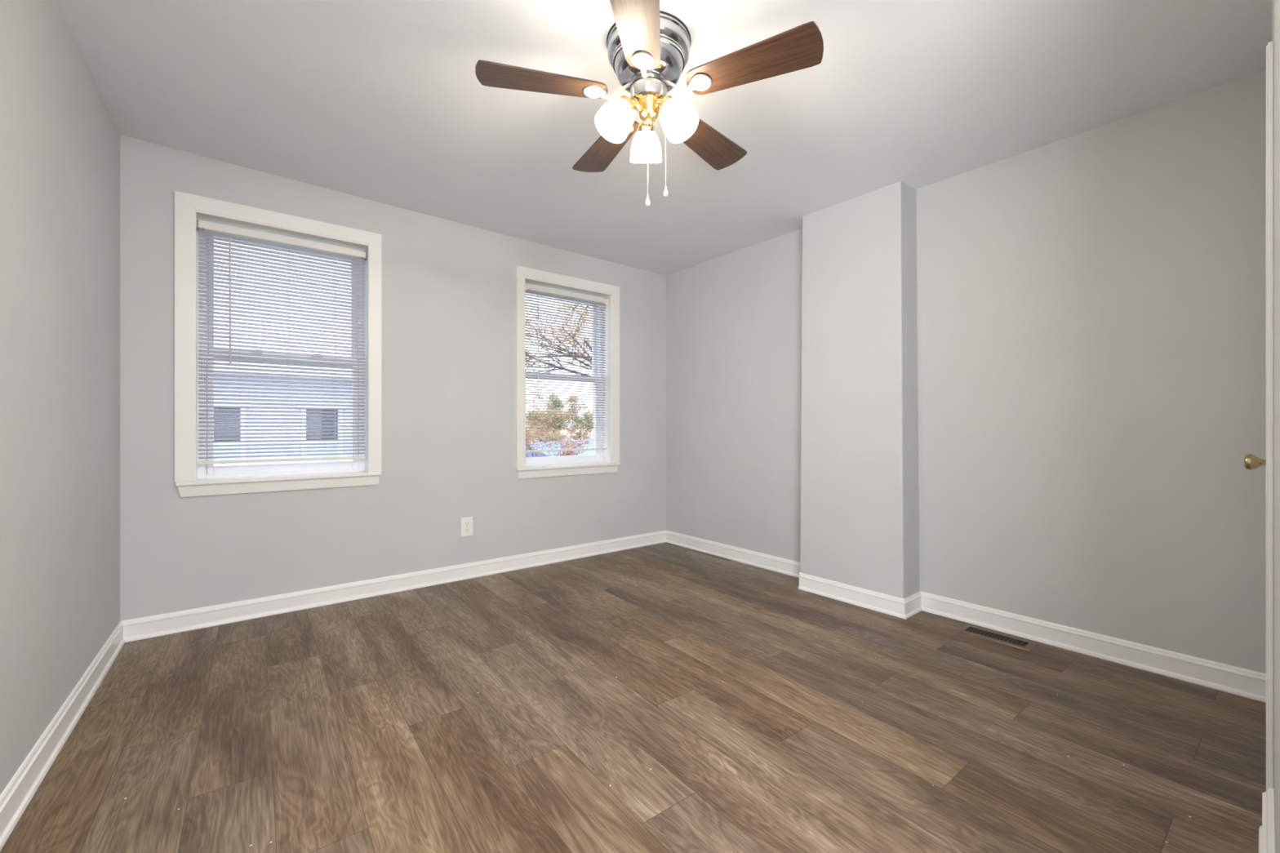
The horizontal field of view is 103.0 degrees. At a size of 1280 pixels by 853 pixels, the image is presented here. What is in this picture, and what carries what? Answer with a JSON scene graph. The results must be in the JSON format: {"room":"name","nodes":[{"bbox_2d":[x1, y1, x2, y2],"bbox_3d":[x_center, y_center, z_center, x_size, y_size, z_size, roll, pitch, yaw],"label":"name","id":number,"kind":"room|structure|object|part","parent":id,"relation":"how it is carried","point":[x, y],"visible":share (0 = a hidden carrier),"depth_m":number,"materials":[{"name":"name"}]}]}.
{"room":"empty bedroom","nodes":[
{"label":"empty bedroom","id":0,"kind":"room"},
{"bbox_2d":[0,0,119,795],"bbox_3d":[-1.524,-0.240,1.044,0.120,2.600,3.567,0,0,-37],"label":"wall","id":1,"kind":"structure","parent":0,"point":[60,139],"depth_m":1.68,"materials":[{"name":"grey paint"}]},
{"bbox_2d":[0,621,124,851],"bbox_3d":[-1.468,1.008,1.086,0.020,0.105,3.567,0,0,-37],"label":"baseboard","id":2,"kind":"structure","parent":1,"relation":"attached to","point":[15,797],"depth_m":1.62,"materials":[{"name":"white paint"}]},
{"bbox_2d":[120,134,666,621],"bbox_3d":[-1.236,-0.240,3.700,3.951,2.600,0.260,0,0,-38],"label":"wall","id":3,"kind":"structure","parent":0,"point":[448,286],"depth_m":3.29,"materials":[{"name":"grey paint"}]},
{"bbox_2d":[174,191,382,497],"bbox_3d":[-2.065,-0.421,2.984,0.964,1.573,0.224,0,0,-38],"label":"window","id":4,"kind":"structure","parent":3,"relation":"in","point":[191,478],"depth_m":2.84,"materials":[{"name":"white paint"}]},
{"bbox_3d":[-2.358,-0.462,2.640,0.079,1.493,0.024,0,0,-38],"label":"casing","id":5,"kind":"part","parent":4,"relation":"part of","materials":[{"name":"white paint"}]},
{"bbox_3d":[-2.010,-1.169,2.913,0.964,0.078,0.024,0,0,-38],"label":"head casing","id":6,"kind":"part","parent":4,"relation":"part of","materials":[{"name":"white paint"}]},
{"bbox_3d":[-2.103,-0.412,3.039,0.814,1.435,0.090,0,0,-38],"label":"frame","id":7,"kind":"part","parent":4,"relation":"part of","materials":[{"name":"white plastic"}]},
{"bbox_3d":[-2.114,-0.739,3.052,0.754,0.718,0.028,0,0,-38],"label":"sash","id":8,"kind":"part","parent":4,"relation":"part of","materials":[{"name":"white plastic"}]},
{"bbox_2d":[196,219,367,474],"bbox_3d":[-2.042,-0.417,2.961,0.810,1.354,0.071,0,0,-38],"label":"window blind","id":9,"kind":"object","parent":4,"relation":"attached to","point":[230,232],"visible":1,"depth_m":2.93,"materials":[{"name":"white plastic"}]},
{"bbox_3d":[-2.349,-0.055,2.764,0.002,0.630,0.002,0,0,-38],"label":"lift cord","id":10,"kind":"part","parent":9,"relation":"part of","materials":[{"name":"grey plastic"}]},
{"bbox_3d":[-2.218,-0.430,2.823,0.001,1.244,0.030,0,0,-38],"label":"ladder cord","id":11,"kind":"part","parent":9,"relation":"part of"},
{"bbox_3d":[-2.042,0.194,2.961,0.796,0.016,0.026,0,0,-38],"label":"rail","id":12,"kind":"part","parent":9,"relation":"part of","materials":[{"name":"white plastic"}]},
{"bbox_3d":[-2.042,-0.430,2.961,0.001,1.244,0.030,0,0,-38],"label":"ladder cord","id":13,"kind":"part","parent":9,"relation":"part of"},
{"bbox_3d":[-1.859,-0.430,3.104,0.001,1.244,0.030,0,0,-38],"label":"ladder cord","id":14,"kind":"part","parent":9,"relation":"part of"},
{"bbox_3d":[-1.777,-0.320,3.212,0.002,1.040,0.002,0,0,-38],"label":"lift cord","id":15,"kind":"part","parent":9,"relation":"part of","materials":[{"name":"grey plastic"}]},
{"bbox_3d":[-2.091,-0.078,3.024,0.754,0.698,0.028,0,0,-38],"label":"sash","id":16,"kind":"part","parent":4,"relation":"part of","materials":[{"name":"white plastic"}]},
{"bbox_3d":[-1.658,-0.462,3.188,0.071,1.493,0.024,0,0,-38],"label":"casing","id":17,"kind":"part","parent":4,"relation":"part of","materials":[{"name":"white paint"}]},
{"bbox_2d":[120,530,666,642],"bbox_3d":[-1.149,1.008,3.590,3.550,0.105,0.020,0,0,-38],"label":"baseboard","id":18,"kind":"structure","parent":3,"relation":"attached to","point":[157,625],"depth_m":3.12,"materials":[{"name":"white paint"}]},
{"bbox_2d":[461,516,472,537],"bbox_3d":[-1.207,0.699,3.552,0.082,0.132,0.009,0,0,-38],"label":"wall outlet","id":19,"kind":"object","parent":3,"relation":"attached to","point":[466,522],"visible":1,"depth_m":3.55,"materials":[{"name":"white plastic"}]},
{"bbox_2d":[515,265,620,478],"bbox_3d":[-0.603,-0.401,4.130,0.938,1.578,0.224,0,0,-38],"label":"window","id":20,"kind":"structure","parent":3,"relation":"in","point":[607,460],"depth_m":4.18,"materials":[{"name":"white paint"}]},
{"bbox_3d":[-0.890,-0.441,3.790,0.066,1.498,0.024,0,0,-38],"label":"casing","id":21,"kind":"part","parent":20,"relation":"part of","materials":[{"name":"white paint"}]},
{"bbox_3d":[-0.663,-0.732,4.190,0.726,0.704,0.028,0,0,-38],"label":"sash","id":22,"kind":"part","parent":20,"relation":"part of","materials":[{"name":"white plastic"}]},
{"bbox_3d":[-0.640,-0.067,4.162,0.726,0.721,0.028,0,0,-38],"label":"sash","id":23,"kind":"part","parent":20,"relation":"part of","materials":[{"name":"white plastic"}]},
{"bbox_3d":[-0.652,-0.394,4.177,0.786,1.444,0.090,0,0,-38],"label":"frame","id":24,"kind":"part","parent":20,"relation":"part of","materials":[{"name":"white plastic"}]},
{"bbox_2d":[524,284,608,452],"bbox_3d":[-0.586,-0.442,4.092,0.782,1.280,0.056,0,0,-38],"label":"window blind","id":25,"kind":"object","parent":20,"relation":"attached to","point":[535,289],"visible":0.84,"depth_m":4.08,"materials":[{"name":"white plastic"}]},
{"bbox_3d":[-0.591,0.190,4.099,0.768,0.016,0.026,0,0,-38],"label":"rail","id":26,"kind":"part","parent":25,"relation":"part of","materials":[{"name":"white plastic"}]},
{"bbox_3d":[-0.547,-1.153,4.059,0.938,0.074,0.024,0,0,-38],"label":"head casing","id":27,"kind":"part","parent":20,"relation":"part of","materials":[{"name":"white paint"}]},
{"bbox_3d":[-0.212,-0.441,4.322,0.086,1.498,0.024,0,0,-38],"label":"casing","id":28,"kind":"part","parent":20,"relation":"part of","materials":[{"name":"white paint"}]},
{"bbox_2d":[0,542,1266,852],"bbox_3d":[1.155,1.090,1.125,5.200,0.060,8.800,0,0,-37],"label":"floor","id":29,"kind":"structure","parent":0,"point":[315,730],"depth_m":1.77,"materials":[{"name":"brown wood"}]},
{"bbox_2d":[955,624,1038,651],"bbox_3d":[1.789,1.057,2.560,0.132,0.006,0.316,0,0,-39],"label":"floor vent","id":30,"kind":"object","parent":29,"relation":"in","point":[1020,643],"visible":1,"depth_m":2.55,"materials":[{"name":"brown metal"}]},
{"bbox_2d":[54,0,1271,275],"bbox_3d":[-0.088,-1.470,2.230,3.920,0.180,3.830,0,0,-39],"label":"ceiling","id":31,"kind":"structure","parent":0,"point":[383,101],"depth_m":2.13,"materials":[{"name":"grey paint"}]},
{"bbox_2d":[475,0,823,206],"bbox_3d":[0.037,-1.084,1.862,1.146,0.600,1.152,0,0,-39],"label":"ceiling fan","id":32,"kind":"object","parent":31,"relation":"hanging from","point":[648,46],"visible":1,"depth_m":1.75,"materials":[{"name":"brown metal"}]},
{"bbox_3d":[-0.333,-1.186,1.756,0.448,0.006,0.158,0,9,-13],"label":"blade","id":33,"kind":"part","parent":32,"relation":"part of","materials":[{"name":"brown wood"}]},
{"bbox_3d":[-0.144,-1.186,2.170,0.158,0.006,0.448,-10,5,-28],"label":"blade","id":34,"kind":"part","parent":32,"relation":"part of","materials":[{"name":"brown wood"}]},
{"bbox_3d":[-0.089,-1.072,1.768,0.134,0.141,0.122,0,0,-39],"label":"lamp shade","id":35,"kind":"part","parent":32,"relation":"part of","materials":[{"name":"white glass"}]},
{"bbox_3d":[-0.071,-1.094,1.779,0.070,0.088,0.054,0,0,-39],"label":"bulb","id":36,"kind":"part","parent":32,"relation":"part of","materials":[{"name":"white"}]},
{"bbox_3d":[-0.010,-1.186,1.468,0.158,0.006,0.448,9,1,6],"label":"blade","id":37,"kind":"part","parent":32,"relation":"part of","materials":[{"name":"brown wood"}]},
{"bbox_3d":[-0.023,-1.148,1.809,0.070,0.035,0.025,0,0,-32],"label":"lamp arm","id":38,"kind":"part","parent":32,"relation":"part of","materials":[{"name":"gold metal"}]},
{"bbox_3d":[0.024,-1.072,1.977,0.129,0.141,0.131,0,0,-39],"label":"lamp shade","id":39,"kind":"part","parent":32,"relation":"part of","materials":[{"name":"white glass"}]},
{"bbox_3d":[0.028,-0.964,1.816,0.003,0.275,0.003,0,0,-39],"label":"pull chain","id":40,"kind":"part","parent":32,"relation":"part of","materials":[{"name":"silver metal"}]},
{"bbox_3d":[0.070,-1.148,1.809,0.070,0.035,0.026,0,0,32],"label":"lamp arm","id":41,"kind":"part","parent":32,"relation":"part of","materials":[{"name":"gold metal"}]},
{"bbox_3d":[0.095,-1.066,1.885,0.003,0.351,0.003,0,0,-39],"label":"pull chain","id":42,"kind":"part","parent":32,"relation":"part of","materials":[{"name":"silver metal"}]},
{"bbox_3d":[0.119,-1.094,1.779,0.055,0.088,0.069,0,0,-39],"label":"bulb","id":43,"kind":"part","parent":32,"relation":"part of","materials":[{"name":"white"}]},
{"bbox_3d":[0.137,-1.072,1.768,0.124,0.141,0.134,0,0,-39],"label":"lamp shade","id":44,"kind":"part","parent":32,"relation":"part of","materials":[{"name":"white glass"}]},
{"bbox_3d":[0.276,-1.186,2.123,0.158,0.006,0.448,-12,-8,40],"label":"blade","id":45,"kind":"part","parent":32,"relation":"part of","materials":[{"name":"brown wood"}]},
{"bbox_3d":[0.364,-1.186,1.670,0.448,0.006,0.158,0,-9,27],"label":"blade","id":46,"kind":"part","parent":32,"relation":"part of","materials":[{"name":"brown wood"}]},
{"bbox_2d":[800,182,919,598],"bbox_3d":[1.360,-0.190,3.172,0.285,2.500,0.666,0,0,-39],"label":"wall","id":47,"kind":"structure","parent":0,"point":[860,522],"depth_m":3.03,"materials":[{"name":"grey paint"}]},
{"bbox_2d":[666,69,1266,674],"bbox_3d":[1.379,-0.240,3.362,0.120,2.600,3.500,0,0,-39],"label":"wall","id":48,"kind":"structure","parent":0,"point":[1091,304],"depth_m":2.42,"materials":[{"name":"grey paint"}]},
{"bbox_2d":[666,530,1266,702],"bbox_3d":[1.240,1.008,3.251,0.237,0.105,3.500,0,0,-39],"label":"baseboard","id":49,"kind":"structure","parent":48,"relation":"attached to","point":[1246,683],"depth_m":2.57,"materials":[{"name":"white paint"}]},
{"bbox_2d":[1271,0,1279,852],"bbox_3d":[1.052,-0.240,0.763,3.885,2.600,0.120,0,0,-39],"label":"wall","id":50,"kind":"structure","parent":0,"point":[1275,3],"depth_m":0.98,"materials":[{"name":"grey paint"}]},
{"bbox_2d":[1244,40,1273,791],"bbox_3d":[1.990,0.031,1.611,0.920,2.058,0.112,0,0,-39],"label":"door","id":51,"kind":"structure","parent":50,"relation":"in","point":[1251,461],"depth_m":1.32,"materials":[{"name":"white paint"}]},
{"bbox_3d":[2.164,0.125,1.777,0.064,0.064,0.074,0,0,-39],"label":"knob","id":52,"kind":"part","parent":51,"relation":"part of","materials":[{"name":"gold metal"}]},
{"bbox_3d":[1.990,0.031,1.611,0.920,2.058,0.012,0,0,-39],"label":"casing","id":53,"kind":"part","parent":51,"relation":"part of","materials":[{"name":"white paint"}]},
{"bbox_2d":[1257,787,1275,852],"bbox_3d":[1.236,0.997,1.005,1.005,0.127,0.024,0,0,-39],"label":"baseboard","id":54,"kind":"structure","parent":50,"relation":"attached to","point":[1266,832],"depth_m":1.22,"materials":[{"name":"white paint"}]},
{"label":"outside","id":55,"kind":"structure","parent":0,"visible":0},
{"bbox_3d":[-20.890,4.410,37.539,75.000,0.300,75.400,0,0,-39],"label":"ground","id":56,"kind":"structure","parent":55,"visible":0},
{"bbox_2d":[213,360,351,466],"bbox_3d":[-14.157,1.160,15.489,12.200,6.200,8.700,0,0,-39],"label":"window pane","id":57,"kind":"structure","parent":56,"relation":"on","point":[219,377],"depth_m":13.88,"materials":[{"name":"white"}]},
{"bbox_3d":[-10.842,-0.043,13.072,0.930,0.885,0.025,0,0,-39],"label":"pane","id":58,"kind":"part","parent":57,"relation":"part of","materials":[{"name":"clear glass"}]},
{"bbox_3d":[-10.841,0.845,13.070,0.930,0.730,0.030,0,0,-39],"label":"pane","id":59,"kind":"part","parent":57,"relation":"part of","materials":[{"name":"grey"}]},
{"bbox_3d":[-9.062,-0.043,14.521,0.780,0.885,0.025,0,0,-39],"label":"pane","id":60,"kind":"part","parent":57,"relation":"part of","materials":[{"name":"clear glass"}]},
{"bbox_3d":[-9.061,0.845,14.519,0.780,0.730,0.030,0,0,-39],"label":"pane","id":61,"kind":"part","parent":57,"relation":"part of","materials":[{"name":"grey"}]},
{"bbox_2d":[525,404,575,442],"bbox_3d":[-8.216,1.342,36.527,6.261,5.845,6.661,0,0,-17],"label":"autumn tree","id":62,"kind":"object","parent":56,"relation":"on","point":[559,427],"visible":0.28,"depth_m":35.24,"materials":[{"name":"green plant"}]},
{"bbox_2d":[546,393,562,435],"bbox_3d":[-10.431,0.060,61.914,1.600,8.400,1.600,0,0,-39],"label":"house","id":63,"kind":"structure","parent":56,"relation":"on","point":[553,393],"depth_m":61.59,"materials":[{"name":"white"}]},
{"bbox_2d":[524,295,591,403],"bbox_3d":[-2.928,-0.970,16.787,6.443,10.486,10.641,0,0,-31],"label":"autumn tree","id":64,"kind":"object","parent":56,"relation":"on","point":[526,351],"visible":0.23,"depth_m":17.07,"materials":[{"name":"brown plant"}]},
{"bbox_2d":[525,385,593,457],"bbox_3d":[-3.949,1.240,20.217,3.209,6.044,5.400,0,0,-39],"label":"autumn tree","id":65,"kind":"object","parent":56,"relation":"on","point":[573,452],"visible":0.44,"depth_m":19.48,"materials":[{"name":"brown plant"}]},
{"bbox_2d":[525,439,593,457],"bbox_3d":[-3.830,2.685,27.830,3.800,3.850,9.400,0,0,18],"label":"car","id":66,"kind":"object","parent":56,"relation":"on","point":[590,446],"visible":0.08,"depth_m":24.83,"materials":[{"name":"metal"}]},
{"bbox_2d":[530,388,593,439],"bbox_3d":[-5.468,0.245,49.919,10.799,8.098,7.263,0,0,15],"label":"autumn tree","id":67,"kind":"object","parent":56,"relation":"on","point":[583,425],"visible":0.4,"depth_m":48.53,"materials":[{"name":"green plant"}]}
]}

